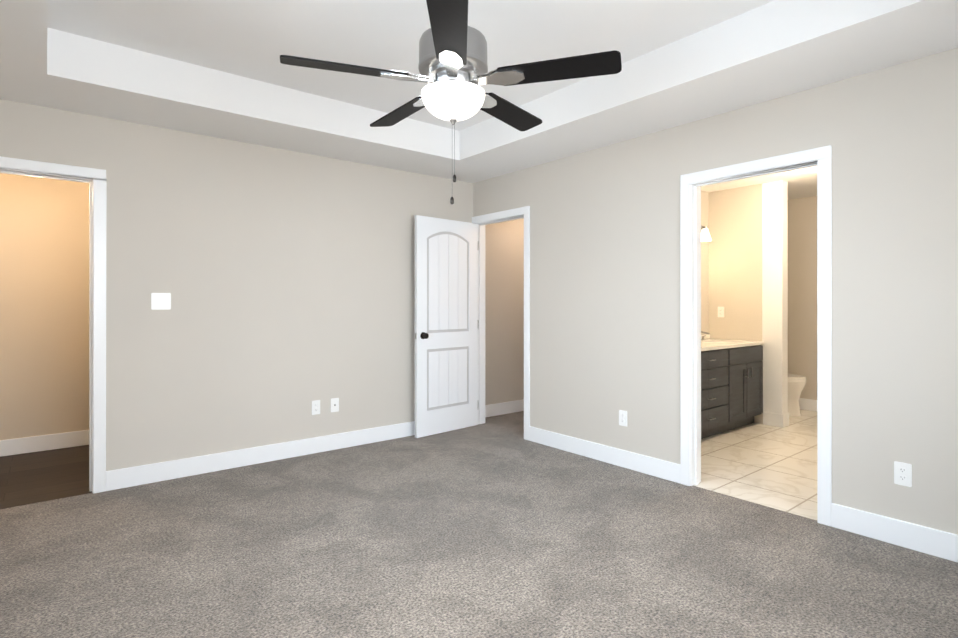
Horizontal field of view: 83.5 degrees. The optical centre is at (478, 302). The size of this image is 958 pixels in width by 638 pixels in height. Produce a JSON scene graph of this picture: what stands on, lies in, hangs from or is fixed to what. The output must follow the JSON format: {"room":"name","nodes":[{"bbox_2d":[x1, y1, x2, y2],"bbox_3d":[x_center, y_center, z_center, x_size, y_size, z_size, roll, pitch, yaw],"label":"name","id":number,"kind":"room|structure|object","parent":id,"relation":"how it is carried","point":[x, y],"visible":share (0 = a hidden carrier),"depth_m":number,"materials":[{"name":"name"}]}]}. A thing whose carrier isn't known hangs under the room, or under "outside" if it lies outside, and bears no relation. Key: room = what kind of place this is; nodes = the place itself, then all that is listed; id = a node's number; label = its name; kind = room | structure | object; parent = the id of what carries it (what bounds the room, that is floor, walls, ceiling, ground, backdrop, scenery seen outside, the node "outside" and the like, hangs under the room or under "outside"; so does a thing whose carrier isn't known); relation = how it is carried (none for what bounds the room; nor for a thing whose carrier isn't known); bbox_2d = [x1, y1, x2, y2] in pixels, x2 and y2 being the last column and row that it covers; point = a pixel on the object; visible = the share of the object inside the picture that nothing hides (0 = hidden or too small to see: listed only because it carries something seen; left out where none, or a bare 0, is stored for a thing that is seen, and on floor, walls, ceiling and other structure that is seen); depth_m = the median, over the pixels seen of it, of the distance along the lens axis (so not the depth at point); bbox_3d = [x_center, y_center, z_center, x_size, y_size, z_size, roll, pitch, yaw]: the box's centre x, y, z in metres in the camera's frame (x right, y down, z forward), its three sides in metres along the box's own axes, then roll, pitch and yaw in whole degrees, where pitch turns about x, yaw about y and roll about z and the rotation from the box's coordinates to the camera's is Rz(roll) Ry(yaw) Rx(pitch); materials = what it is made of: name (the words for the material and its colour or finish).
{"room":"empty bedroom","nodes":[
{"label":"empty bedroom","id":0,"kind":"room"},
{"bbox_2d":[0,173,88,439],"bbox_3d":[-3.483,0.002,4.717,1.720,2.480,0.120,0,0,-39],"label":"wall","id":1,"kind":"structure","parent":0,"point":[44,306],"depth_m":4.50,"materials":[{"name":"beige paint"}]},
{"bbox_2d":[0,430,88,456],"bbox_3d":[-3.488,1.177,4.628,1.608,0.130,0.019,0,0,-39],"label":"baseboard","id":2,"kind":"structure","parent":1,"relation":"attached to","point":[15,446],"depth_m":4.48,"materials":[{"name":"white wood"}]},
{"bbox_2d":[0,445,91,508],"bbox_3d":[-3.061,1.291,4.099,1.840,0.100,1.610,0,0,-39],"label":"floor","id":3,"kind":"structure","parent":0,"point":[36,477],"depth_m":3.83,"materials":[{"name":"brown wood"}]},
{"bbox_2d":[0,99,472,470],"bbox_3d":[-1.653,-0.169,4.267,4.240,2.820,0.120,0,0,-39],"label":"wall","id":4,"kind":"structure","parent":0,"point":[285,278],"depth_m":4.07,"materials":[{"name":"paint"}]},
{"bbox_2d":[0,156,106,493],"bbox_3d":[-2.851,0.184,3.299,0.912,2.113,0.152,0,0,-39],"label":"door frame","id":5,"kind":"structure","parent":4,"relation":"attached to","point":[95,179],"depth_m":3.50,"materials":[{"name":"white wood"}]},
{"bbox_2d":[151,293,170,309],"bbox_3d":[-2.209,-0.009,3.730,0.118,0.116,0.014,0,0,-39],"label":"switch plate","id":6,"kind":"object","parent":4,"relation":"attached to","point":[160,301],"visible":1,"depth_m":3.73,"materials":[{"name":"white plastic"}]},
{"bbox_2d":[106,421,414,490],"bbox_3d":[-1.256,1.177,4.500,3.087,0.130,0.015,0,0,-39],"label":"baseboard","id":7,"kind":"structure","parent":4,"relation":"attached to","point":[168,470],"depth_m":4.08,"materials":[{"name":"white wood"}]},
{"bbox_2d":[312,400,319,414],"bbox_3d":[-1.346,0.867,4.432,0.072,0.116,0.008,0,0,-39],"label":"electrical outlet","id":8,"kind":"object","parent":4,"relation":"attached to","point":[315,407],"visible":1,"depth_m":4.43,"materials":[{"name":"white plastic"}]},
{"bbox_2d":[331,398,338,411],"bbox_3d":[-1.216,0.867,4.532,0.072,0.116,0.016,0,0,-39],"label":"electrical outlet","id":9,"kind":"object","parent":4,"relation":"attached to","point":[334,404],"visible":1,"depth_m":4.53,"materials":[{"name":"white plastic"}]},
{"bbox_2d":[47,0,773,130],"bbox_3d":[-0.107,-1.520,2.355,4.000,0.100,4.800,0,0,-39],"label":"ceiling","id":10,"kind":"structure","parent":0,"point":[253,39],"depth_m":2.92,"materials":[{"name":"paint"}]},
{"bbox_2d":[280,0,621,203],"bbox_3d":[-0.137,-0.957,2.378,1.374,1.024,1.323,0,0,-39],"label":"fan","id":11,"kind":"object","parent":10,"relation":"hanging from","point":[453,67],"visible":1,"depth_m":2.23,"materials":[{"name":"black wood"}]},
{"bbox_2d":[0,411,957,637],"bbox_3d":[1.003,1.291,3.366,7.240,0.100,5.220,0,0,-39],"label":"floor carpet","id":12,"kind":"object","parent":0,"point":[498,526],"visible":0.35,"depth_m":2.60,"materials":[{"name":"grey carpet"}]},
{"bbox_2d":[0,0,957,182],"bbox_3d":[-0.107,-1.345,2.355,4.000,0.250,4.800,0,0,-39],"label":"ceiling","id":13,"kind":"structure","parent":0,"point":[774,49],"depth_m":3.21,"materials":[{"name":"paint"}]},
{"bbox_2d":[485,218,523,404],"bbox_3d":[1.049,0.003,6.682,3.000,2.480,0.120,0,0,-39],"label":"wall","id":14,"kind":"structure","parent":0,"point":[504,311],"depth_m":5.99,"materials":[{"name":"paint"}]},
{"bbox_2d":[485,399,523,416],"bbox_3d":[1.042,1.178,6.591,2.884,0.130,0.019,0,0,-39],"label":"baseboard","id":15,"kind":"structure","parent":14,"relation":"attached to","point":[496,409],"depth_m":5.95,"materials":[{"name":"white wood"}]},
{"bbox_2d":[701,191,708,334],"bbox_3d":[2.142,0.003,5.688,3.450,2.480,0.120,0,0,-39],"label":"wall","id":16,"kind":"structure","parent":0,"point":[704,267],"depth_m":5.89,"materials":[{"name":"paint"}]},
{"bbox_2d":[701,225,711,241],"bbox_3d":[2.182,-0.743,5.536,0.760,0.180,0.166,0,0,-39],"label":"sconce","id":17,"kind":"object","parent":16,"relation":"attached to","point":[705,236],"visible":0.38,"depth_m":5.65,"materials":[{"name":"white glass"}]},
{"bbox_2d":[473,48,957,534],"bbox_3d":[1.439,-0.169,3.719,0.120,2.820,5.220,0,0,-39],"label":"wall","id":18,"kind":"structure","parent":0,"point":[604,285],"depth_m":2.97,"materials":[{"name":"paint"}]},
{"bbox_2d":[415,215,477,437],"bbox_3d":[-0.298,0.219,5.163,0.776,2.030,0.151,0,0,-44],"label":"hall door","id":19,"kind":"structure","parent":18,"relation":"in","point":[446,325],"depth_m":5.12,"materials":[{"name":"white wood"}]},
{"bbox_2d":[472,206,529,439],"bbox_3d":[0.237,0.186,5.206,0.152,2.113,0.865,0,0,-39],"label":"door frame","id":20,"kind":"structure","parent":18,"relation":"attached to","point":[481,221],"depth_m":5.16,"materials":[{"name":"white wood"}]},
{"bbox_2d":[529,426,680,483],"bbox_3d":[0.920,1.176,4.252,0.015,0.130,1.479,0,0,-39],"label":"baseboard","id":21,"kind":"structure","parent":18,"relation":"attached to","point":[656,467],"depth_m":4.13,"materials":[{"name":"white wood"}]},
{"bbox_2d":[619,410,626,426],"bbox_3d":[1.087,0.873,4.051,0.008,0.116,0.072,0,0,-39],"label":"electrical outlet","id":22,"kind":"object","parent":18,"relation":"attached to","point":[622,417],"visible":1,"depth_m":4.05,"materials":[{"name":"white plastic"}]},
{"bbox_2d":[680,145,831,525],"bbox_3d":[1.722,0.184,3.369,0.152,2.113,0.910,0,0,-39],"label":"door frame","id":23,"kind":"structure","parent":18,"relation":"attached to","point":[692,184],"depth_m":3.40,"materials":[{"name":"white wood"}]},
{"bbox_2d":[831,503,957,561],"bbox_3d":[2.445,1.175,2.367,0.019,0.130,1.561,0,0,-39],"label":"baseboard","id":24,"kind":"structure","parent":18,"relation":"attached to","point":[928,540],"depth_m":2.74,"materials":[{"name":"white wood"}]},
{"bbox_2d":[894,461,911,486],"bbox_3d":[2.156,0.872,2.729,0.008,0.116,0.072,0,0,-39],"label":"electrical outlet","id":25,"kind":"object","parent":18,"relation":"attached to","point":[902,473],"visible":1,"depth_m":2.73,"materials":[{"name":"white plastic"}]},
{"bbox_2d":[709,184,770,423],"bbox_3d":[2.827,0.003,5.676,0.120,2.480,0.760,0,0,-39],"label":"wall","id":26,"kind":"structure","parent":0,"point":[735,255],"depth_m":5.70,"materials":[{"name":"paint"}]},
{"bbox_2d":[718,307,723,316],"bbox_3d":[2.626,0.103,5.822,0.008,0.116,0.072,0,0,-39],"label":"electrical outlet","id":27,"kind":"object","parent":26,"relation":"attached to","point":[720,311],"visible":1,"depth_m":5.82,"materials":[{"name":"white plastic"}]},
{"bbox_2d":[762,180,787,413],"bbox_3d":[3.007,-0.053,5.453,0.128,2.330,0.194,0,0,-39],"label":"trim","id":28,"kind":"structure","parent":26,"relation":"attached to","point":[775,284],"depth_m":5.40,"materials":[{"name":"white"}]},
{"bbox_2d":[763,412,788,426],"bbox_3d":[2.886,1.177,5.686,0.053,0.130,0.731,0,0,-39],"label":"baseboard","id":29,"kind":"structure","parent":26,"relation":"attached to","point":[776,420],"depth_m":5.38,"materials":[{"name":"white wood"}]},
{"bbox_2d":[693,409,816,519],"bbox_3d":[2.926,1.292,4.637,3.550,0.100,2.620,0,0,-39],"label":"floor","id":30,"kind":"structure","parent":0,"point":[775,467],"depth_m":4.11,"materials":[{"name":"tile"}]},
{"bbox_2d":[701,331,763,438],"bbox_3d":[1.892,0.763,5.010,2.159,0.957,0.612,0,0,-39],"label":"bathroom vanity","id":31,"kind":"object","parent":30,"relation":"on","point":[731,384],"visible":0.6,"depth_m":5.08,"materials":[{"name":"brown wood"}]},
{"bbox_2d":[788,374,806,416],"bbox_3d":[3.322,0.855,6.097,0.440,0.775,0.714,0,0,-39],"label":"toilet","id":32,"kind":"object","parent":30,"relation":"on","point":[796,384],"visible":0.17,"depth_m":5.85,"materials":[{"name":"white ceramic"}]},
{"bbox_2d":[701,166,816,199],"bbox_3d":[2.900,-1.268,4.656,3.330,0.100,2.440,0,0,-39],"label":"ceiling","id":33,"kind":"structure","parent":0,"point":[802,183],"depth_m":5.44,"materials":[{"name":"paint"}]},
{"bbox_2d":[788,196,816,399],"bbox_3d":[4.279,0.003,5.693,0.120,2.480,2.560,0,0,-39],"label":"wall","id":34,"kind":"structure","parent":0,"point":[802,286],"depth_m":6.23,"materials":[{"name":"paint"}]},
{"bbox_2d":[799,398,816,411],"bbox_3d":[4.181,1.177,5.710,0.019,0.130,2.418,0,0,-39],"label":"baseboard","id":35,"kind":"structure","parent":34,"relation":"attached to","point":[805,404],"depth_m":6.17,"materials":[{"name":"white wood"}]}
]}

